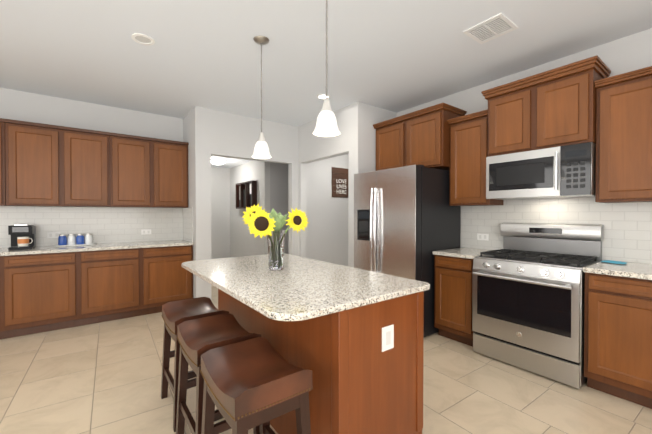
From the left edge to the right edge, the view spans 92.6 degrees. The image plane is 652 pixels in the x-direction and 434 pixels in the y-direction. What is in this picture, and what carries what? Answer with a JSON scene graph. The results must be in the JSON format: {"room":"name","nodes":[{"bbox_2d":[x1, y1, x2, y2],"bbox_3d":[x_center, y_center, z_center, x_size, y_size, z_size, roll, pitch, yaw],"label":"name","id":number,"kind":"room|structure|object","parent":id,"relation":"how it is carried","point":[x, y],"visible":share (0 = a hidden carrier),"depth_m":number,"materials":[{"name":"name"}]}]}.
{"room":"kitchen","nodes":[
{"label":"kitchen","id":0,"kind":"room"},
{"bbox_2d":[0,88,182,243],"bbox_3d":[-4.514,-0.103,3.085,5.750,2.760,0.120,0,1,-37],"label":"wall","id":1,"kind":"structure","parent":0,"point":[29,107],"depth_m":4.04,"materials":[{"name":"grey paint"}]},
{"bbox_2d":[0,118,7,205],"bbox_3d":[-3.758,-0.593,3.356,0.469,0.936,0.348,0,1,-37],"label":"upper cabinet","id":2,"kind":"object","parent":1,"relation":"attached to","point":[3,129],"depth_m":3.38,"materials":[{"name":"brown wood"}]},
{"bbox_2d":[4,119,63,205],"bbox_3d":[-3.384,-0.596,3.638,0.467,0.936,0.348,0,1,-37],"label":"upper cabinet","id":3,"kind":"object","parent":1,"relation":"attached to","point":[41,164],"depth_m":3.52,"materials":[{"name":"brown wood"}]},
{"bbox_2d":[64,126,111,206],"bbox_3d":[-3.011,-0.598,3.919,0.467,0.936,0.348,0,1,-37],"label":"upper cabinet","id":4,"kind":"object","parent":1,"relation":"attached to","point":[87,153],"depth_m":3.80,"materials":[{"name":"brown wood"}]},
{"bbox_2d":[0,206,182,247],"bbox_3d":[-3.677,0.115,3.637,3.749,0.484,0.009,0,1,-37],"label":"backsplash","id":5,"kind":"structure","parent":1,"relation":"attached to","point":[113,224],"depth_m":4.13,"materials":[{"name":"tile"}]},
{"bbox_2d":[47,232,59,237],"bbox_3d":[-3.372,0.224,3.857,0.125,0.072,0.008,0,1,-37],"label":"electrical outlet","id":6,"kind":"object","parent":5,"relation":"attached to","point":[52,234],"visible":0.96,"depth_m":3.85,"materials":[{"name":"white plastic"}]},
{"bbox_2d":[141,229,150,234],"bbox_3d":[-2.573,0.214,4.459,0.125,0.072,0.008,0,1,-37],"label":"electrical outlet","id":7,"kind":"object","parent":5,"relation":"attached to","point":[145,231],"visible":1,"depth_m":4.45,"materials":[{"name":"white plastic"}]},
{"bbox_2d":[112,133,151,207],"bbox_3d":[-2.638,-0.601,4.200,0.467,0.936,0.348,0,1,-37],"label":"upper cabinet","id":8,"kind":"object","parent":1,"relation":"attached to","point":[131,154],"depth_m":4.07,"materials":[{"name":"brown wood"}]},
{"bbox_2d":[152,138,188,207],"bbox_3d":[-2.265,-0.604,4.481,0.468,0.936,0.348,0,1,-37],"label":"upper cabinet","id":9,"kind":"object","parent":1,"relation":"attached to","point":[169,157],"depth_m":4.35,"materials":[{"name":"brown wood"}]},
{"bbox_2d":[183,109,193,297],"bbox_3d":[-2.793,-0.128,5.748,0.205,2.760,3.460,0,1,-37],"label":"wall","id":10,"kind":"structure","parent":0,"point":[188,127],"depth_m":4.43,"materials":[{"name":"grey paint"}]},
{"bbox_2d":[183,207,192,241],"bbox_3d":[-2.017,0.106,4.541,0.009,0.484,0.543,0,1,-37],"label":"backsplash","id":11,"kind":"structure","parent":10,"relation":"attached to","point":[187,224],"depth_m":4.49,"materials":[{"name":"tile"}]},
{"bbox_2d":[211,167,229,258],"bbox_3d":[-2.991,-0.143,7.364,1.425,2.760,0.120,0,1,-37],"label":"wall","id":12,"kind":"structure","parent":0,"point":[220,212],"depth_m":7.60,"materials":[{"name":"grey paint"}]},
{"bbox_2d":[211,156,253,167],"bbox_3d":[-2.143,-1.351,6.227,1.425,0.318,3.460,0,1,-37],"label":"ceiling","id":13,"kind":"structure","parent":0,"point":[231,162],"depth_m":6.84,"materials":[{"name":"white paint"}]},
{"bbox_2d":[211,159,225,164],"bbox_3d":[-2.275,-1.148,6.542,0.320,0.094,0.320,0,1,-37],"label":"light","id":14,"kind":"object","parent":13,"relation":"attached to","point":[218,161],"visible":0.92,"depth_m":6.44,"materials":[{"name":"white glass"}]},
{"bbox_2d":[193,106,297,300],"bbox_3d":[-1.147,-0.118,4.748,1.630,2.760,0.120,0,1,-37],"label":"wall","id":15,"kind":"structure","parent":0,"point":[222,134],"depth_m":4.42,"materials":[{"name":"grey paint"}]},
{"bbox_2d":[270,162,288,253],"bbox_3d":[-0.799,-0.136,6.588,0.900,2.760,0.120,0,1,-37],"label":"wall","id":16,"kind":"structure","parent":0,"point":[278,187],"depth_m":6.41,"materials":[{"name":"grey paint"}]},
{"bbox_2d":[230,104,351,266],"bbox_3d":[-1.089,-0.132,6.125,0.120,2.760,4.910,0,1,-37],"label":"wall","id":17,"kind":"structure","parent":0,"point":[312,147],"depth_m":5.18,"materials":[{"name":"grey paint"}]},
{"bbox_2d":[236,180,256,208],"bbox_3d":[-1.754,-0.472,6.811,0.110,0.575,0.916,0,1,-37],"label":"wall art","id":18,"kind":"object","parent":17,"relation":"attached to","point":[246,194],"visible":0.92,"depth_m":6.71,"materials":[{"name":"brown wood"}]},
{"bbox_2d":[0,285,651,433],"bbox_3d":[-1.565,1.313,2.467,9.700,0.060,12.200,0,1,-37],"label":"floor","id":19,"kind":"structure","parent":0,"point":[101,378],"depth_m":2.28,"materials":[{"name":"tile"}]},
{"bbox_2d":[0,256,3,338],"bbox_3d":[-3.743,0.836,3.225,0.620,0.879,0.590,0,1,-37],"label":"base cabinet","id":20,"kind":"object","parent":19,"relation":"on","point":[1,257],"depth_m":3.20,"materials":[{"name":"brown wood"}]},
{"bbox_2d":[4,252,79,338],"bbox_3d":[-3.248,0.833,3.599,0.620,0.879,0.590,0,1,-37],"label":"base cabinet","id":21,"kind":"object","parent":19,"relation":"on","point":[46,288],"depth_m":3.37,"materials":[{"name":"brown wood"}]},
{"bbox_2d":[0,240,191,255],"bbox_3d":[-3.494,0.378,3.402,3.736,0.035,0.601,0,1,-37],"label":"countertop","id":22,"kind":"structure","parent":21,"relation":"on","point":[146,244],"depth_m":3.76,"materials":[{"name":"beige stone"}]},
{"bbox_2d":[8,224,35,249],"bbox_3d":[-3.436,0.221,3.526,0.190,0.276,0.280,0,1,-37],"label":"coffee maker","id":23,"kind":"object","parent":22,"relation":"on","point":[15,231],"visible":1,"depth_m":3.45,"materials":[{"name":"black plastic"}]},
{"bbox_2d":[17,237,32,245],"bbox_3d":[-3.364,0.273,3.481,0.126,0.100,0.097,0,1,-37],"label":"coffee mug","id":24,"kind":"object","parent":23,"relation":"on","point":[22,241],"visible":1,"depth_m":3.44,"materials":[{"name":"white ceramic"}]},
{"bbox_2d":[55,233,95,246],"bbox_3d":[-3.115,0.282,3.881,0.400,0.144,0.180,0,1,-37],"label":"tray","id":25,"kind":"object","parent":22,"relation":"on","point":[70,240],"visible":1,"depth_m":3.86,"materials":[{"name":"blue ceramic"}]},
{"bbox_2d":[80,248,143,325],"bbox_3d":[-2.753,0.829,3.972,0.620,0.879,0.590,0,1,-37],"label":"base cabinet","id":26,"kind":"object","parent":19,"relation":"on","point":[111,279],"depth_m":3.74,"materials":[{"name":"brown wood"}]},
{"bbox_2d":[144,244,193,314],"bbox_3d":[-2.257,0.826,4.346,0.623,0.879,0.590,0,1,-37],"label":"base cabinet","id":27,"kind":"object","parent":19,"relation":"on","point":[165,279],"depth_m":4.10,"materials":[{"name":"brown wood"}]},
{"bbox_2d":[161,297,228,431],"bbox_3d":[-0.906,0.949,2.146,0.349,0.673,0.454,0,1,-37],"label":"stool","id":28,"kind":"object","parent":19,"relation":"on","point":[174,314],"visible":0.6,"depth_m":2.14,"materials":[{"name":"leather"}]},
{"bbox_2d":[176,313,260,433],"bbox_3d":[-0.608,0.953,1.751,0.349,0.673,0.454,0,1,-37],"label":"stool","id":29,"kind":"object","parent":19,"relation":"on","point":[197,338],"visible":0.62,"depth_m":1.74,"materials":[{"name":"leather"}]},
{"bbox_2d":[200,337,312,433],"bbox_3d":[-0.316,0.957,1.364,0.349,0.673,0.454,0,1,-37],"label":"stool","id":30,"kind":"object","parent":19,"relation":"on","point":[260,382],"visible":1,"depth_m":1.28,"materials":[{"name":"leather"}]},
{"bbox_2d":[218,289,423,433],"bbox_3d":[-0.192,0.843,2.236,0.631,0.888,1.666,0,1,-37],"label":"kitchen island","id":31,"kind":"object","parent":19,"relation":"on","point":[325,322],"depth_m":1.56,"materials":[{"name":"brown wood"}]},
{"bbox_2d":[181,253,429,328],"bbox_3d":[-0.301,0.387,2.153,0.970,0.030,1.730,0,1,-37],"label":"island countertop","id":32,"kind":"structure","parent":31,"relation":"on","point":[306,289],"depth_m":1.73,"materials":[{"name":"beige stone"}]},
{"bbox_2d":[242,203,308,269],"bbox_3d":[-0.355,0.134,2.211,0.412,0.471,0.260,0,1,-37],"label":"vase","id":33,"kind":"object","parent":32,"relation":"on","point":[260,222],"visible":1,"depth_m":2.15,"materials":[{"name":"clear glass"}]},
{"bbox_2d":[382,324,393,351],"bbox_3d":[0.313,0.611,1.573,0.085,0.120,0.008,0,1,-37],"label":"outlet","id":34,"kind":"object","parent":31,"relation":"attached to","point":[387,337],"visible":1,"depth_m":1.57,"materials":[{"name":"white plastic"}]},
{"bbox_2d":[354,164,460,336],"bbox_3d":[0.939,0.362,3.764,0.929,1.817,0.930,0,1,-37],"label":"refrigerator","id":35,"kind":"object","parent":19,"relation":"on","point":[407,221],"visible":0.71,"depth_m":3.39,"materials":[{"name":"silver metal"}]},
{"bbox_2d":[434,255,479,346],"bbox_3d":[1.514,0.835,3.313,0.610,0.879,0.440,0,1,-37],"label":"base cabinet","id":36,"kind":"object","parent":19,"relation":"on","point":[453,273],"depth_m":3.13,"materials":[{"name":"brown wood"}]},
{"bbox_2d":[433,247,484,258],"bbox_3d":[1.510,0.379,3.305,0.621,0.035,0.447,0,1,-37],"label":"countertop","id":37,"kind":"structure","parent":36,"relation":"on","point":[472,252],"depth_m":3.26,"materials":[{"name":"beige stone"}]},
{"bbox_2d":[472,223,603,388],"bbox_3d":[1.846,0.672,2.772,0.716,1.216,0.805,0,1,-37],"label":"range","id":38,"kind":"object","parent":19,"relation":"on","point":[528,293],"visible":1,"depth_m":2.61,"materials":[{"name":"silver metal"}]},
{"bbox_2d":[583,271,651,408],"bbox_3d":[2.324,0.846,2.240,0.610,0.879,0.602,0,1,-37],"label":"base cabinet","id":39,"kind":"object","parent":19,"relation":"on","point":[618,333],"depth_m":2.15,"materials":[{"name":"brown wood"}]},
{"bbox_2d":[583,260,651,278],"bbox_3d":[2.872,0.395,1.499,0.621,0.035,2.446,0,1,-37],"label":"countertop","id":40,"kind":"structure","parent":39,"relation":"on","point":[645,270],"depth_m":2.24,"materials":[{"name":"beige stone"}]},
{"bbox_2d":[602,260,625,263],"bbox_3d":[2.303,0.357,2.494,0.139,0.012,0.170,0,1,-37],"label":"cloth","id":41,"kind":"object","parent":40,"relation":"on","point":[615,262],"visible":0.96,"depth_m":2.48,"materials":[{"name":"teal fabric"}]},
{"bbox_2d":[0,0,651,126],"bbox_3d":[-1.565,-1.527,2.441,9.700,0.100,12.200,0,1,-37],"label":"ceiling","id":42,"kind":"structure","parent":0,"point":[395,56],"depth_m":2.73,"materials":[{"name":"white paint"}]},
{"bbox_2d":[131,33,154,44],"bbox_3d":[-1.519,-1.474,2.588,0.170,0.008,0.170,0,1,-37],"label":"recessed light","id":43,"kind":"object","parent":42,"relation":"in","point":[143,39],"visible":1,"depth_m":2.58,"materials":[{"name":"white plastic"}]},
{"bbox_2d":[252,36,271,158],"bbox_3d":[-0.539,-0.991,2.605,0.166,0.974,0.166,0,1,-37],"label":"pendant light","id":44,"kind":"object","parent":42,"relation":"hanging from","point":[261,149],"visible":1,"depth_m":2.58,"materials":[{"name":"white glass"}]},
{"bbox_2d":[317,94,329,98],"bbox_3d":[-0.032,-1.486,3.847,0.170,0.008,0.170,0,1,-37],"label":"recessed light","id":45,"kind":"object","parent":42,"relation":"in","point":[321,96],"visible":0.85,"depth_m":3.84,"materials":[{"name":"white plastic"}]},
{"bbox_2d":[313,0,340,136],"bbox_3d":[0.004,-0.984,1.844,0.166,0.974,0.166,0,1,-37],"label":"pendant light","id":46,"kind":"object","parent":42,"relation":"hanging from","point":[326,124],"visible":1,"depth_m":1.83,"materials":[{"name":"white glass"}]},
{"bbox_2d":[463,13,517,43],"bbox_3d":[1.292,-1.472,2.447,0.290,0.010,0.290,0,1,-37],"label":"ceiling vent","id":47,"kind":"object","parent":42,"relation":"in","point":[494,27],"visible":1,"depth_m":2.44,"materials":[{"name":"white metal"}]},
{"bbox_2d":[307,154,348,265],"bbox_3d":[0.310,-0.130,5.947,1.900,2.760,0.120,0,1,-37],"label":"wall","id":48,"kind":"structure","parent":0,"point":[327,228],"depth_m":5.64,"materials":[{"name":"grey paint"}]},
{"bbox_2d":[332,167,348,197],"bbox_3d":[0.286,-0.641,5.834,0.449,0.552,0.022,0,1,-37],"label":"sign","id":49,"kind":"object","parent":48,"relation":"attached to","point":[340,190],"visible":1,"depth_m":5.81,"materials":[{"name":"brown wood"}]},
{"bbox_2d":[352,102,395,266],"bbox_3d":[0.676,-0.114,4.307,0.750,2.760,0.120,0,1,-37],"label":"wall","id":50,"kind":"structure","parent":0,"point":[366,118],"depth_m":4.11,"materials":[{"name":"grey paint"}]},
{"bbox_2d":[396,28,651,262],"bbox_3d":[2.881,-0.094,2.105,0.120,2.760,6.290,0,1,-37],"label":"wall","id":51,"kind":"structure","parent":0,"point":[633,52],"depth_m":2.75,"materials":[{"name":"grey paint"}]},
{"bbox_2d":[373,116,400,170],"bbox_3d":[0.972,-0.902,4.126,0.484,0.670,0.510,0,1,-37],"label":"upper cabinet","id":52,"kind":"object","parent":51,"relation":"attached to","point":[388,132],"depth_m":4.01,"materials":[{"name":"brown wood"}]},
{"bbox_2d":[401,103,464,169],"bbox_3d":[1.289,-0.898,3.706,0.484,0.670,0.542,0,1,-37],"label":"upper cabinet","id":53,"kind":"object","parent":51,"relation":"attached to","point":[424,132],"depth_m":3.55,"materials":[{"name":"brown wood"}]},
{"bbox_2d":[445,110,503,205],"bbox_3d":[1.614,-0.598,3.377,0.364,0.946,0.443,0,1,-37],"label":"upper cabinet","id":54,"kind":"object","parent":51,"relation":"attached to","point":[467,161],"depth_m":3.29,"materials":[{"name":"brown wood"}]},
{"bbox_2d":[485,83,528,158],"bbox_3d":[1.859,-0.894,3.022,0.391,0.598,0.405,0,1,-37],"label":"upper cabinet","id":55,"kind":"object","parent":51,"relation":"attached to","point":[507,113],"depth_m":2.91,"materials":[{"name":"brown wood"}]},
{"bbox_2d":[460,197,651,263],"bbox_3d":[2.444,-0.111,2.576,0.009,0.955,4.769,0,1,-37],"label":"backsplash","id":56,"kind":"structure","parent":51,"relation":"attached to","point":[627,232],"depth_m":2.80,"materials":[{"name":"tile"}]},
{"bbox_2d":[477,233,488,240],"bbox_3d":[1.753,0.223,3.481,0.008,0.072,0.125,0,1,-37],"label":"electrical outlet","id":57,"kind":"object","parent":56,"relation":"attached to","point":[482,236],"visible":1,"depth_m":3.47,"materials":[{"name":"white plastic"}]},
{"bbox_2d":[529,63,604,150],"bbox_3d":[2.103,-0.891,2.698,0.391,0.598,0.406,0,1,-37],"label":"upper cabinet","id":58,"kind":"object","parent":51,"relation":"attached to","point":[585,100],"depth_m":2.57,"materials":[{"name":"brown wood"}]},
{"bbox_2d":[486,142,595,199],"bbox_3d":[1.956,-0.382,2.846,0.438,0.413,0.807,0,1,-37],"label":"microwave","id":59,"kind":"object","parent":58,"relation":"attached to","point":[568,171],"visible":0.98,"depth_m":2.67,"materials":[{"name":"silver metal"}]},
{"bbox_2d":[595,66,651,202],"bbox_3d":[2.376,-0.589,2.366,0.364,0.946,0.456,0,1,-37],"label":"upper cabinet","id":60,"kind":"object","parent":51,"relation":"attached to","point":[624,101],"depth_m":2.33,"materials":[{"name":"brown wood"}]}
]}

